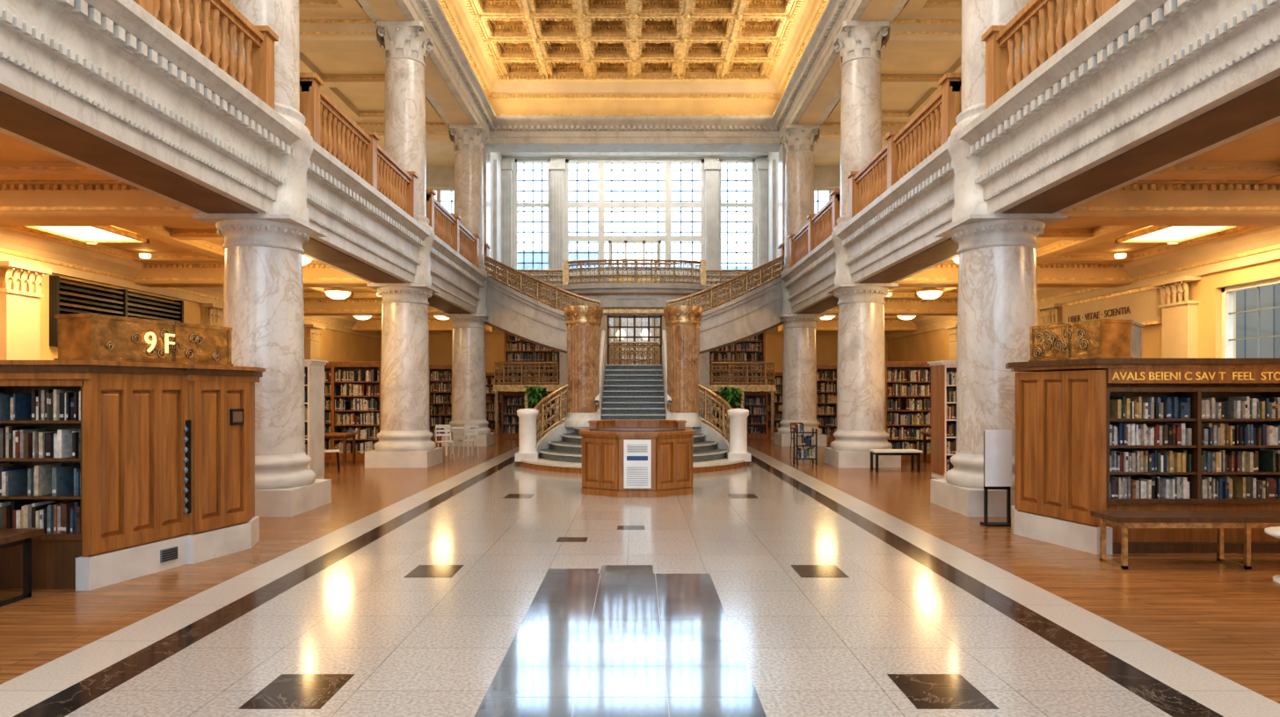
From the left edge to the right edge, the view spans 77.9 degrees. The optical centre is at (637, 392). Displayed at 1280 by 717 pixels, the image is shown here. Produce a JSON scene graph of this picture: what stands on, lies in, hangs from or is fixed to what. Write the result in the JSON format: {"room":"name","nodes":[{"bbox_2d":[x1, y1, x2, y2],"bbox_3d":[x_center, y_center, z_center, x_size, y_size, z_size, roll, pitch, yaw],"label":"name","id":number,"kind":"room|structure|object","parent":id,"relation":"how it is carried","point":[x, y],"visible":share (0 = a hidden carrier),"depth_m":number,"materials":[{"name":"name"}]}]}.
{"room":"library hall","nodes":[
{"label":"library hall","id":0,"kind":"room"},
{"bbox_2d":[0,227,381,363],"bbox_3d":[-11.575,-3.550,15.500,0.850,10.500,41.000,0,0,0],"label":"wall","id":1,"kind":"structure","parent":0,"point":[27,262],"depth_m":15.95,"materials":[{"name":"beige paint"}]},
{"bbox_2d":[49,275,183,347],"bbox_3d":[-11.625,-1.600,17.800,0.350,1.400,4.400,0,0,0],"label":"vent grille","id":2,"kind":"object","parent":1,"relation":"attached to","point":[65,296],"visible":0.52,"depth_m":17.15,"materials":[{"name":"black metal"}]},
{"bbox_2d":[0,131,492,332],"bbox_3d":[-8.315,-2.815,15.500,6.630,0.690,41.000,0,0,0],"label":"ceiling","id":3,"kind":"structure","parent":0,"point":[39,186],"depth_m":11.67,"materials":[{"name":"beige paint"}]},
{"bbox_2d":[21,225,149,243],"bbox_3d":[-10.000,-2.910,14.400,1.240,0.100,1.600,0,0,0],"label":"ceiling light panel","id":4,"kind":"object","parent":3,"relation":"attached to","point":[83,234],"visible":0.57,"depth_m":14.52,"materials":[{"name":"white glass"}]},
{"bbox_2d":[156,0,454,166],"bbox_3d":[-8.775,-8.420,12.750,5.650,0.760,35.500,0,0,0],"label":"ceiling","id":5,"kind":"structure","parent":0,"point":[340,43],"depth_m":20.85,"materials":[{"name":"beige paint"}]},
{"bbox_2d":[482,142,502,280],"bbox_3d":[-5.540,-6.660,28.550,0.920,5.880,3.900,0,0,0],"label":"wall","id":6,"kind":"structure","parent":0,"point":[491,161],"depth_m":28.45,"materials":[{"name":"paint"}]},
{"bbox_2d":[487,72,781,152],"bbox_3d":[-0.100,-9.550,27.060,11.800,2.300,1.280,0,0,0],"label":"entablature","id":7,"kind":"object","parent":6,"relation":"attached to","point":[549,113],"visible":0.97,"depth_m":26.71,"materials":[{"name":"stone"}]},
{"bbox_2d":[469,0,797,77],"bbox_3d":[-0.100,-10.865,11.050,9.200,0.770,32.100,0,0,0],"label":"ceiling","id":8,"kind":"structure","parent":0,"point":[634,38],"depth_m":23.55,"materials":[{"name":"yellow paint"}]},
{"bbox_2d":[426,152,840,285],"bbox_3d":[-0.100,-7.300,30.500,23.000,8.000,1.000,0,0,0],"label":"wall","id":9,"kind":"structure","parent":0,"point":[437,177],"depth_m":30.25,"materials":[{"name":"paint"}]},
{"bbox_2d":[514,159,550,272],"bbox_3d":[-4.050,-6.800,30.700,1.400,4.400,0.160,0,0,0],"label":"window","id":10,"kind":"structure","parent":9,"relation":"in","point":[517,205],"depth_m":30.66,"materials":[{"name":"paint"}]},
{"bbox_2d":[565,159,704,272],"bbox_3d":[-0.100,-6.800,30.700,5.360,4.400,0.160,0,0,0],"label":"window","id":11,"kind":"structure","parent":9,"relation":"in","point":[600,204],"depth_m":30.63,"materials":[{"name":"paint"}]},
{"bbox_2d":[608,240,661,281],"bbox_3d":[-0.100,-4.760,30.310,2.000,2.080,0.060,0,0,0],"label":"door","id":12,"kind":"structure","parent":9,"relation":"in","point":[625,243],"depth_m":30.28,"materials":[{"name":"paint"}]},
{"bbox_2d":[719,159,755,272],"bbox_3d":[3.850,-6.800,30.700,1.400,4.400,0.160,0,0,0],"label":"window","id":13,"kind":"structure","parent":9,"relation":"in","point":[727,205],"depth_m":30.68,"materials":[{"name":"glass"}]},
{"bbox_2d":[559,300,709,421],"bbox_3d":[-0.100,-0.740,28.950,5.200,4.880,3.100,0,0,0],"label":"wall","id":14,"kind":"structure","parent":0,"point":[703,358],"depth_m":30.40,"materials":[{"name":"paint"}]},
{"bbox_2d":[589,298,681,364],"bbox_3d":[-0.100,-1.988,27.475,3.200,2.425,0.450,0,0,0],"label":"door","id":15,"kind":"structure","parent":14,"relation":"in","point":[620,309],"depth_m":27.31,"materials":[{"name":"beige paint"}]},
{"bbox_2d":[0,433,1279,716],"bbox_3d":[-0.100,1.750,15.500,23.000,0.100,41.000,0,0,0],"label":"floor","id":16,"kind":"structure","parent":0,"point":[1039,629],"depth_m":6.23,"materials":[{"name":"stone"}]},
{"bbox_2d":[0,528,43,607],"bbox_3d":[-6.225,1.420,6.350,2.550,0.560,0.500,0,0,0],"label":"wooden bench","id":17,"kind":"object","parent":16,"relation":"on","point":[9,537],"visible":1,"depth_m":6.51,"materials":[{"name":"brown wood"}]},
{"bbox_2d":[0,360,265,590],"bbox_3d":[-6.668,0.715,7.900,5.063,1.970,2.400,0,0,0],"label":"bookcase","id":18,"kind":"object","parent":16,"relation":"on","point":[166,462],"visible":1,"depth_m":7.32,"materials":[{"name":"brown wood"}]},
{"bbox_2d":[0,389,80,534],"bbox_3d":[-6.939,0.602,6.996,4.243,1.256,0.288,0,0,0],"label":"books","id":19,"kind":"object","parent":18,"relation":"in","point":[23,441],"visible":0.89,"depth_m":6.89,"materials":[{"name":"paper"}]},
{"bbox_2d":[53,312,232,366],"bbox_3d":[-4.795,-0.482,7.824,0.425,0.425,1.654,0,0,16],"label":"sign box","id":20,"kind":"object","parent":18,"relation":"on","point":[81,337],"visible":0.99,"depth_m":7.49,"materials":[{"name":"brown"}]},
{"bbox_2d":[193,214,331,516],"bbox_3d":[-5.400,-0.362,11.450,1.400,4.125,1.400,0,0,0],"label":"marble column","id":21,"kind":"structure","parent":16,"relation":"on","point":[263,287],"depth_m":11.02,"materials":[{"name":"stone"}]},
{"bbox_2d":[304,359,327,479],"bbox_3d":[-6.325,0.550,14.900,0.710,2.300,0.760,0,0,0],"label":"bookcase","id":22,"kind":"object","parent":16,"relation":"on","point":[315,388],"visible":0.38,"depth_m":14.81,"materials":[{"name":"white wood"}]},
{"bbox_2d":[324,363,331,457],"bbox_3d":[-9.300,0.475,20.775,2.960,2.450,0.510,0,0,0],"label":"bookcase","id":23,"kind":"object","parent":16,"relation":"on","point":[327,367],"visible":0.02,"depth_m":20.61,"materials":[{"name":"brown wood"}]},
{"bbox_2d":[324,370,331,450],"bbox_3d":[-9.305,0.483,20.770,2.710,2.093,0.280,0,0,0],"label":"books","id":24,"kind":"object","parent":23,"relation":"in","point":[327,374],"visible":0.09,"depth_m":20.66,"materials":[{"name":"paper"}]},
{"bbox_2d":[327,361,380,460],"bbox_3d":[-6.950,0.475,19.775,1.360,2.450,0.510,0,0,0],"label":"bookcase","id":25,"kind":"object","parent":16,"relation":"on","point":[336,366],"visible":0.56,"depth_m":19.61,"materials":[{"name":"brown wood"}]},
{"bbox_2d":[334,369,379,453],"bbox_3d":[-6.962,0.485,19.770,1.097,2.090,0.279,0,0,0],"label":"books","id":26,"kind":"object","parent":25,"relation":"in","point":[341,375],"visible":0.85,"depth_m":19.67,"materials":[{"name":"paper"}]},
{"bbox_2d":[364,283,443,467],"bbox_3d":[-5.400,-0.362,18.400,1.400,4.125,1.400,0,0,0],"label":"marble column","id":27,"kind":"structure","parent":16,"relation":"on","point":[404,436],"depth_m":17.92,"materials":[{"name":"stone"}]},
{"bbox_2d":[429,364,451,442],"bbox_3d":[-7.000,0.400,26.775,1.760,2.600,0.510,0,0,0],"label":"bookcase","id":28,"kind":"object","parent":16,"relation":"on","point":[440,368],"visible":0.22,"depth_m":26.61,"materials":[{"name":"brown wood"}]},
{"bbox_2d":[430,370,451,437],"bbox_3d":[-7.005,0.410,26.770,1.511,2.241,0.280,0,0,0],"label":"books","id":29,"kind":"object","parent":28,"relation":"in","point":[446,375],"visible":0.44,"depth_m":26.66,"materials":[{"name":"paper"}]},
{"bbox_2d":[441,314,494,446],"bbox_3d":[-5.400,-0.362,25.350,1.400,4.125,1.400,0,0,0],"label":"marble column","id":30,"kind":"structure","parent":16,"relation":"on","point":[469,367],"depth_m":24.87,"materials":[{"name":"stone"}]},
{"bbox_2d":[486,372,510,433],"bbox_3d":[-6.500,0.450,32.675,2.560,2.500,0.510,0,0,0],"label":"bookcase","id":31,"kind":"object","parent":16,"relation":"on","point":[489,375],"visible":0.02,"depth_m":32.59,"materials":[{"name":"brown wood"}]},
{"bbox_2d":[486,377,507,429],"bbox_3d":[-6.506,0.459,32.670,2.307,2.143,0.280,0,0,0],"label":"books","id":32,"kind":"object","parent":31,"relation":"in","point":[490,407],"visible":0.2,"depth_m":32.57,"materials":[{"name":"paper"}]},
{"bbox_2d":[493,385,559,440],"bbox_3d":[-3.885,0.725,28.950,2.330,1.950,2.500,0,0,0],"label":"mezzanine","id":33,"kind":"object","parent":16,"relation":"on","point":[496,388],"visible":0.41,"depth_m":27.70,"materials":[{"name":"brown wood"}]},
{"bbox_2d":[494,362,558,385],"bbox_3d":[-3.893,-0.656,27.750,2.250,0.792,0.084,0,0,0],"label":"railing","id":34,"kind":"object","parent":33,"relation":"on","point":[503,364],"visible":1,"depth_m":27.74,"materials":[{"name":"metal"}]},
{"bbox_2d":[503,332,559,385],"bbox_3d":[-3.900,-1.330,29.775,2.260,2.200,0.510,0,0,0],"label":"bookcase","id":35,"kind":"object","parent":33,"relation":"on","point":[505,352],"visible":0.29,"depth_m":29.61,"materials":[{"name":"brown wood"}]},
{"bbox_2d":[506,334,559,381],"bbox_3d":[-3.905,-1.319,29.770,2.010,1.839,0.280,0,0,0],"label":"books","id":36,"kind":"object","parent":35,"relation":"in","point":[510,346],"visible":0.6,"depth_m":29.66,"materials":[{"name":"paper"}]},
{"bbox_2d":[499,392,554,438],"bbox_3d":[-3.900,0.850,29.175,2.260,1.700,0.510,0,0,0],"label":"bookcase","id":37,"kind":"object","parent":16,"relation":"on","point":[504,395],"visible":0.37,"depth_m":29.00,"materials":[{"name":"brown wood"}]},
{"bbox_2d":[503,397,554,433],"bbox_3d":[-3.907,0.858,29.170,2.006,1.343,0.279,0,0,0],"label":"books","id":38,"kind":"object","parent":37,"relation":"in","point":[512,410],"visible":0.45,"depth_m":29.07,"materials":[{"name":"paper"}]},
{"bbox_2d":[238,494,999,716],"bbox_3d":[-0.100,1.699,7.200,4.080,0.002,11.920,0,0,0],"label":"inlay","id":39,"kind":"object","parent":16,"relation":"on","point":[622,675],"visible":1,"depth_m":4.96,"materials":[{"name":"brown stone"}]},
{"bbox_2d":[518,330,747,473],"bbox_3d":[-0.100,-0.036,21.730,5.560,3.473,11.140,0,0,0],"label":"staircase","id":40,"kind":"structure","parent":16,"relation":"on","point":[627,392],"depth_m":19.82,"materials":[{"name":"grey stone"}]},
{"bbox_2d":[515,408,539,461],"bbox_3d":[-2.520,0.980,18.200,0.520,1.200,0.520,0,0,0],"label":"newel post","id":41,"kind":"object","parent":40,"relation":"on","point":[527,417],"visible":0.99,"depth_m":18.02,"materials":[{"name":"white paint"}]},
{"bbox_2d":[485,276,600,353],"bbox_3d":[-3.156,-2.145,24.731,5.121,3.149,2.117,0,0,29],"label":"flight","id":42,"kind":"object","parent":40,"relation":"on","point":[511,312],"visible":0.65,"depth_m":23.76,"materials":[{"name":"stone"}]},
{"bbox_2d":[484,255,601,320],"bbox_3d":[-3.152,-3.205,24.019,4.386,2.360,0.774,0,0,29],"label":"stair railing","id":43,"kind":"object","parent":42,"relation":"on","point":[487,260],"visible":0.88,"depth_m":23.61,"materials":[{"name":"metal"}]},
{"bbox_2d":[533,383,574,450],"bbox_3d":[-2.108,0.669,18.916,0.453,1.862,1.316,0,0,40],"label":"balustrade","id":44,"kind":"object","parent":40,"relation":"on","point":[554,432],"visible":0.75,"depth_m":19.08,"materials":[{"name":"metal"}]},
{"bbox_2d":[561,305,604,427],"bbox_3d":[-1.320,-0.608,19.350,1.040,2.905,0.989,0,0,0],"label":"column","id":45,"kind":"object","parent":40,"relation":"on","point":[583,323],"visible":0.96,"depth_m":19.01,"materials":[{"name":"stone"}]},
{"bbox_2d":[609,341,658,364],"bbox_3d":[-0.113,-1.226,26.200,1.615,0.892,0.084,0,0,0],"label":"landing railing","id":46,"kind":"object","parent":40,"relation":"on","point":[648,352],"visible":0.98,"depth_m":26.19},
{"bbox_2d":[661,305,704,427],"bbox_3d":[1.120,-0.608,19.350,1.040,2.905,0.989,0,0,0],"label":"column","id":47,"kind":"object","parent":40,"relation":"on","point":[682,323],"visible":0.94,"depth_m":19.00,"materials":[{"name":"stone"}]},
{"bbox_2d":[692,383,732,450],"bbox_3d":[1.908,0.669,18.915,0.453,1.862,1.318,0,0,-40],"label":"balustrade","id":48,"kind":"object","parent":40,"relation":"on","point":[713,433],"visible":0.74,"depth_m":19.08,"materials":[{"name":"metal"}]},
{"bbox_2d":[726,408,750,461],"bbox_3d":[2.320,0.980,18.200,0.520,1.200,0.520,0,0,0],"label":"newel post","id":49,"kind":"object","parent":40,"relation":"on","point":[738,417],"visible":0.98,"depth_m":18.02,"materials":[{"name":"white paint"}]},
{"bbox_2d":[699,276,783,354],"bbox_3d":[2.956,-2.145,24.731,5.121,3.149,2.117,0,0,-29],"label":"flight","id":50,"kind":"object","parent":40,"relation":"on","point":[756,312],"visible":0.75,"depth_m":23.75,"materials":[{"name":"stone"}]},
{"bbox_2d":[666,255,784,312],"bbox_3d":[2.954,-3.205,24.021,4.381,2.360,0.776,0,0,-29],"label":"stair railing","id":51,"kind":"object","parent":50,"relation":"on","point":[781,259],"visible":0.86,"depth_m":23.61,"materials":[{"name":"metal"}]},
{"bbox_2d":[579,420,695,497],"bbox_3d":[0.000,1.100,13.530,1.940,1.200,1.680,0,0,0],"label":"desk","id":52,"kind":"object","parent":16,"relation":"on","point":[621,458],"visible":1,"depth_m":12.90,"materials":[{"name":"brown wood"}]},
{"bbox_2d":[712,392,769,438],"bbox_3d":[3.700,0.850,29.175,2.260,1.700,0.510,0,0,0],"label":"bookcase","id":53,"kind":"object","parent":16,"relation":"on","point":[748,395],"visible":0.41,"depth_m":29.00,"materials":[{"name":"brown wood"}]},
{"bbox_2d":[712,397,765,433],"bbox_3d":[3.701,0.858,29.170,2.022,1.344,0.280,0,0,0],"label":"books","id":54,"kind":"object","parent":53,"relation":"in","point":[755,410],"visible":0.34,"depth_m":29.07,"materials":[{"name":"paper"}]},
{"bbox_2d":[709,385,776,440],"bbox_3d":[3.685,0.725,28.950,2.330,1.950,2.500,0,0,0],"label":"mezzanine","id":55,"kind":"object","parent":16,"relation":"on","point":[745,388],"visible":0.51,"depth_m":27.70,"materials":[{"name":"brown wood"}]},
{"bbox_2d":[709,332,765,385],"bbox_3d":[3.700,-1.330,29.775,2.260,2.200,0.510,0,0,0],"label":"bookcase","id":56,"kind":"object","parent":55,"relation":"on","point":[762,341],"visible":0.23,"depth_m":29.61,"materials":[{"name":"brown wood"}]},
{"bbox_2d":[709,334,763,381],"bbox_3d":[3.698,-1.321,29.770,2.015,1.841,0.280,0,0,0],"label":"books","id":57,"kind":"object","parent":56,"relation":"in","point":[742,346],"visible":0.54,"depth_m":29.66,"materials":[{"name":"paper"}]},
{"bbox_2d":[710,362,774,385],"bbox_3d":[3.687,-0.656,27.750,2.255,0.792,0.084,0,0,0],"label":"railing","id":58,"kind":"object","parent":55,"relation":"on","point":[729,370],"visible":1,"depth_m":27.74,"materials":[{"name":"metal"}]},
{"bbox_2d":[759,372,782,433],"bbox_3d":[6.300,0.450,32.675,2.560,2.500,0.510,0,0,0],"label":"bookcase","id":59,"kind":"object","parent":16,"relation":"on","point":[776,374],"visible":0.02,"depth_m":32.76,"materials":[{"name":"brown wood"}]},
{"bbox_2d":[762,377,782,429],"bbox_3d":[6.300,0.460,32.670,2.319,2.140,0.280,0,0,0],"label":"books","id":60,"kind":"object","parent":59,"relation":"in","point":[777,381],"visible":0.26,"depth_m":32.57,"materials":[{"name":"paper"}]},
{"bbox_2d":[773,314,826,446],"bbox_3d":[5.200,-0.362,25.350,1.400,4.125,1.400,0,0,0],"label":"marble column","id":61,"kind":"structure","parent":16,"relation":"on","point":[799,363],"depth_m":24.87,"materials":[{"name":"stone"}]},
{"bbox_2d":[792,423,817,465],"bbox_3d":[3.880,1.219,18.300,0.480,0.961,0.463,0,0,0],"label":"cart","id":62,"kind":"object","parent":16,"relation":"on","point":[809,454],"visible":1,"depth_m":18.19,"materials":[{"name":"black metal"}]},
{"bbox_2d":[816,364,836,443],"bbox_3d":[6.800,0.400,26.775,1.760,2.600,0.510,0,0,0],"label":"bookcase","id":63,"kind":"object","parent":16,"relation":"on","point":[819,367],"visible":0.02,"depth_m":26.93,"materials":[{"name":"brown wood"}]},
{"bbox_2d":[816,370,836,437],"bbox_3d":[6.801,0.411,26.770,1.522,2.238,0.280,0,0,0],"label":"books","id":64,"kind":"object","parent":63,"relation":"in","point":[823,410],"visible":0.45,"depth_m":26.67,"materials":[{"name":"paper"}]},
{"bbox_2d":[823,283,901,467],"bbox_3d":[5.200,-0.362,18.400,1.400,4.125,1.400,0,0,0],"label":"marble column","id":65,"kind":"structure","parent":16,"relation":"on","point":[861,362],"depth_m":17.92,"materials":[{"name":"stone"}]},
{"bbox_2d":[867,449,922,472],"bbox_3d":[5.500,1.470,16.900,1.000,0.460,0.500,0,0,0],"label":"table","id":66,"kind":"object","parent":16,"relation":"on","point":[876,452],"visible":1,"depth_m":16.70,"materials":[{"name":"white paint"}]},
{"bbox_2d":[885,361,931,460],"bbox_3d":[6.750,0.475,19.775,1.360,2.450,0.510,0,0,0],"label":"bookcase","id":67,"kind":"object","parent":16,"relation":"on","point":[904,366],"visible":0.34,"depth_m":19.61,"materials":[{"name":"brown wood"}]},
{"bbox_2d":[887,369,930,453],"bbox_3d":[6.750,0.485,19.770,1.120,2.091,0.280,0,0,0],"label":"books","id":68,"kind":"object","parent":67,"relation":"in","point":[893,375],"visible":0.83,"depth_m":19.66,"materials":[{"name":"paper"}]},
{"bbox_2d":[927,360,956,479],"bbox_3d":[6.175,0.550,15.500,0.710,2.300,0.760,0,0,0],"label":"bookcase","id":69,"kind":"object","parent":16,"relation":"on","point":[939,369],"visible":0.54,"depth_m":15.38,"materials":[{"name":"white wood"}]},
{"bbox_2d":[946,371,956,471],"bbox_3d":[6.175,0.557,15.500,0.471,1.945,0.549,0,0,0],"label":"books","id":70,"kind":"object","parent":69,"relation":"in","point":[951,377],"visible":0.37,"depth_m":15.26,"materials":[{"name":"paper"}]},
{"bbox_2d":[980,429,1011,526],"bbox_3d":[4.580,1.090,10.070,0.360,1.220,0.180,0,0,0],"label":"sign stand","id":71,"kind":"object","parent":16,"relation":"on","point":[997,443],"visible":0.96,"depth_m":10.02,"materials":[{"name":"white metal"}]},
{"bbox_2d":[930,214,1067,516],"bbox_3d":[5.200,-0.362,11.450,1.400,4.125,1.400,0,0,0],"label":"marble column","id":72,"kind":"structure","parent":16,"relation":"on","point":[997,300],"depth_m":11.02,"materials":[{"name":"stone"}]},
{"bbox_2d":[1005,358,1279,554],"bbox_3d":[7.218,0.675,9.075,5.565,2.050,1.750,0,0,0],"label":"bookcase","id":73,"kind":"object","parent":16,"relation":"on","point":[1062,420],"visible":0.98,"depth_m":8.42,"materials":[{"name":"brown wood"}]},
{"bbox_2d":[1028,319,1142,361],"bbox_3d":[5.238,-0.562,8.974,1.165,0.425,1.092,0,0,0],"label":"sign box","id":74,"kind":"object","parent":73,"relation":"on","point":[1101,338],"visible":0.97,"depth_m":8.70,"materials":[{"name":"metal"}]},
{"bbox_2d":[1109,396,1279,499],"bbox_3d":[7.379,0.590,8.507,4.819,1.080,0.306,0,0,0],"label":"books","id":75,"kind":"object","parent":73,"relation":"in","point":[1141,486],"visible":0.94,"depth_m":8.39,"materials":[{"name":"paper"}]},
{"bbox_2d":[1090,510,1279,569],"bbox_3d":[5.840,1.450,7.775,2.520,0.500,0.450,0,0,0],"label":"wooden bench","id":76,"kind":"object","parent":16,"relation":"on","point":[1124,520],"visible":1,"depth_m":7.60,"materials":[{"name":"brown wood"}]},
{"bbox_3d":[-5.400,-0.362,-2.450,1.400,4.125,1.400,0,0,0],"label":"marble column","id":77,"kind":"structure","parent":16,"relation":"on","visible":0},
{"bbox_2d":[0,0,487,314],"bbox_3d":[-5.400,-3.075,11.500,1.320,1.299,33.000,0,0,0],"label":"entablature","id":78,"kind":"object","parent":77,"relation":"on","point":[105,87],"visible":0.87,"depth_m":8.80,"materials":[{"name":"stone"}]},
{"bbox_2d":[132,0,278,109],"bbox_3d":[-5.080,-4.295,7.975,0.340,1.149,5.710,0,0,0],"label":"wooden balustrade","id":79,"kind":"object","parent":78,"relation":"on","point":[257,75],"visible":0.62,"depth_m":9.76,"materials":[{"name":"brown wood"}]},
{"bbox_2d":[227,0,310,134],"bbox_3d":[-5.400,-6.060,11.450,1.240,4.670,1.240,0,0,0],"label":"column","id":80,"kind":"structure","parent":78,"relation":"on","point":[282,17],"depth_m":11.18,"materials":[{"name":"stone"}]},
{"bbox_2d":[299,72,418,220],"bbox_3d":[-5.080,-4.295,14.925,0.340,1.149,5.710,0,0,0],"label":"wooden balustrade","id":81,"kind":"object","parent":78,"relation":"on","point":[372,163],"visible":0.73,"depth_m":14.05,"materials":[{"name":"brown wood"}]},
{"bbox_2d":[375,20,433,231],"bbox_3d":[-5.400,-6.060,18.400,1.240,4.670,1.240,0,0,0],"label":"column","id":82,"kind":"structure","parent":78,"relation":"on","point":[406,43],"depth_m":18.01,"materials":[{"name":"stone"}]},
{"bbox_2d":[426,189,479,269],"bbox_3d":[-5.080,-4.295,21.875,0.340,1.149,5.710,0,0,0],"label":"wooden balustrade","id":83,"kind":"object","parent":78,"relation":"on","point":[446,226],"visible":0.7,"depth_m":21.56,"materials":[{"name":"brown wood"}]},
{"bbox_2d":[448,123,488,275],"bbox_3d":[-5.400,-6.060,25.350,1.240,4.670,1.240,0,0,0],"label":"column","id":84,"kind":"structure","parent":78,"relation":"on","point":[469,141],"depth_m":24.95,"materials":[{"name":"stone"}]},
{"bbox_3d":[-5.400,-6.060,-2.450,1.240,4.670,1.240,0,0,0],"label":"column","id":85,"kind":"structure","parent":78,"relation":"on","visible":0},
{"bbox_2d":[357,0,502,143],"bbox_3d":[-5.260,-9.543,10.940,1.480,2.315,31.880,0,0,0],"label":"entablature","id":86,"kind":"object","parent":85,"relation":"on","point":[461,72],"visible":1,"depth_m":21.86,"materials":[{"name":"stone"}]},
{"bbox_3d":[5.200,-0.362,-2.450,1.400,4.125,1.400,0,0,0],"label":"marble column","id":87,"kind":"structure","parent":16,"relation":"on","visible":0},
{"bbox_2d":[780,0,1279,314],"bbox_3d":[5.200,-3.075,11.500,1.320,1.299,33.000,0,0,0],"label":"entablature","id":88,"kind":"object","parent":87,"relation":"on","point":[1150,87],"visible":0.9,"depth_m":8.60,"materials":[{"name":"stone"}]},
{"bbox_2d":[779,123,820,274],"bbox_3d":[5.200,-6.060,25.350,1.240,4.670,1.240,0,0,0],"label":"column","id":89,"kind":"structure","parent":88,"relation":"on","point":[799,141],"depth_m":24.96,"materials":[{"name":"stone"}]},
{"bbox_2d":[787,189,840,268],"bbox_3d":[4.880,-4.295,21.875,0.340,1.149,5.710,0,0,0],"label":"wooden balustrade","id":90,"kind":"object","parent":88,"relation":"on","point":[819,227],"visible":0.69,"depth_m":21.56,"materials":[{"name":"brown wood"}]},
{"bbox_2d":[832,20,890,231],"bbox_3d":[5.200,-6.060,18.400,1.240,4.670,1.240,0,0,0],"label":"column","id":91,"kind":"structure","parent":88,"relation":"on","point":[859,43],"depth_m":18.01,"materials":[{"name":"stone"}]},
{"bbox_2d":[846,72,961,219],"bbox_3d":[4.880,-4.295,14.925,0.340,1.149,5.710,0,0,0],"label":"wooden balustrade","id":92,"kind":"object","parent":88,"relation":"on","point":[895,160],"visible":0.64,"depth_m":14.04,"materials":[{"name":"brown wood"}]},
{"bbox_2d":[950,0,1032,135],"bbox_3d":[5.200,-6.060,11.450,1.240,4.670,1.240,0,0,0],"label":"column","id":93,"kind":"structure","parent":88,"relation":"on","point":[978,16],"depth_m":11.19,"materials":[{"name":"stone"}]},
{"bbox_2d":[981,0,1120,109],"bbox_3d":[4.880,-4.295,7.975,0.340,1.149,5.710,0,0,0],"label":"wooden balustrade","id":94,"kind":"object","parent":88,"relation":"on","point":[1002,75],"visible":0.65,"depth_m":9.78,"materials":[{"name":"brown wood"}]},
{"bbox_3d":[5.200,-6.060,-2.450,1.240,4.670,1.240,0,0,0],"label":"column","id":95,"kind":"structure","parent":88,"relation":"on","visible":0},
{"bbox_2d":[766,0,908,144],"bbox_3d":[5.060,-9.543,10.940,1.480,2.315,31.880,0,0,0],"label":"entablature","id":96,"kind":"object","parent":95,"relation":"on","point":[805,71],"visible":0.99,"depth_m":21.86,"materials":[{"name":"stone"}]},
{"bbox_2d":[428,306,887,392],"bbox_3d":[-0.100,-0.850,33.400,23.000,5.100,5.800,0,0,0],"label":"wall","id":97,"kind":"structure","parent":0,"point":[440,343],"depth_m":36.00,"materials":[{"name":"beige paint"}]},
{"bbox_2d":[514,283,758,306],"bbox_3d":[-0.100,-3.461,28.780,10.200,0.521,3.440,0,0,0],"label":"balcony","id":98,"kind":"object","parent":97,"relation":"on","point":[607,290],"visible":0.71,"depth_m":27.25,"materials":[{"name":"stone"}]},
{"bbox_2d":[492,259,776,287],"bbox_3d":[-0.104,-4.165,27.775,10.172,0.870,1.234,0,0,0],"label":"balcony railing","id":99,"kind":"object","parent":98,"relation":"on","point":[702,272],"visible":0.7,"depth_m":27.39,"materials":[{"name":"metal"}]},
{"bbox_2d":[767,143,785,283],"bbox_3d":[5.340,-6.660,28.550,0.920,5.880,3.900,0,0,0],"label":"wall","id":100,"kind":"structure","parent":0,"point":[776,160],"depth_m":28.39,"materials":[{"name":"paint"}]},
{"bbox_2d":[814,0,1098,166],"bbox_3d":[8.575,-8.420,12.750,5.650,0.760,35.500,0,0,0],"label":"ceiling","id":101,"kind":"structure","parent":0,"point":[923,42],"depth_m":20.85,"materials":[{"name":"beige paint"}]},
{"bbox_2d":[778,120,1279,332],"bbox_3d":[8.115,-2.815,15.500,6.630,0.690,41.000,0,0,0],"label":"ceiling","id":102,"kind":"structure","parent":0,"point":[1236,182],"depth_m":11.43,"materials":[{"name":"beige paint"}]},
{"bbox_2d":[1115,225,1241,243],"bbox_3d":[9.800,-2.910,14.400,1.240,0.100,1.600,0,0,0],"label":"ceiling light panel","id":103,"kind":"object","parent":102,"relation":"attached to","point":[1153,234],"visible":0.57,"depth_m":14.51,"materials":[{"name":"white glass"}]},
{"bbox_2d":[884,225,1279,361],"bbox_3d":[11.375,-3.550,15.500,0.850,10.500,41.000,0,0,0],"label":"wall","id":104,"kind":"structure","parent":0,"point":[1193,278],"depth_m":16.32,"materials":[{"name":"beige paint"}]},
{"bbox_2d":[1059,285,1164,326],"bbox_3d":[11.325,-1.905,19.100,0.150,0.850,4.000,0,0,0],"label":"inscription panel","id":105,"kind":"object","parent":104,"relation":"attached to","point":[1140,305],"visible":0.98,"depth_m":18.43,"materials":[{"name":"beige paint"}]},
{"bbox_2d":[1221,277,1279,358],"bbox_3d":[11.600,-1.275,13.950,0.160,1.550,3.300,0,0,0],"label":"window","id":106,"kind":"structure","parent":104,"relation":"in","point":[1227,293],"depth_m":15.51,"materials":[{"name":"paint"}]},
{"label":"outside","id":107,"kind":"structure","parent":0,"visible":0},
{"bbox_3d":[-0.100,2.010,20.000,160.000,0.380,160.000,0,0,0],"label":"ground","id":108,"kind":"structure","parent":107,"visible":0},
{"bbox_2d":[517,250,751,269],"bbox_3d":[1.900,-4.700,67.950,56.000,12.800,12.100,0,0,0],"label":"building","id":109,"kind":"structure","parent":108,"relation":"on","point":[528,257],"depth_m":62.00,"materials":[{"name":"white"}]},
{"bbox_2d":[1236,283,1279,358],"bbox_3d":[19.350,-2.800,20.000,5.100,9.000,40.000,0,0,0],"label":"neighbouring building","id":110,"kind":"structure","parent":108,"relation":"on","point":[1269,296],"depth_m":21.47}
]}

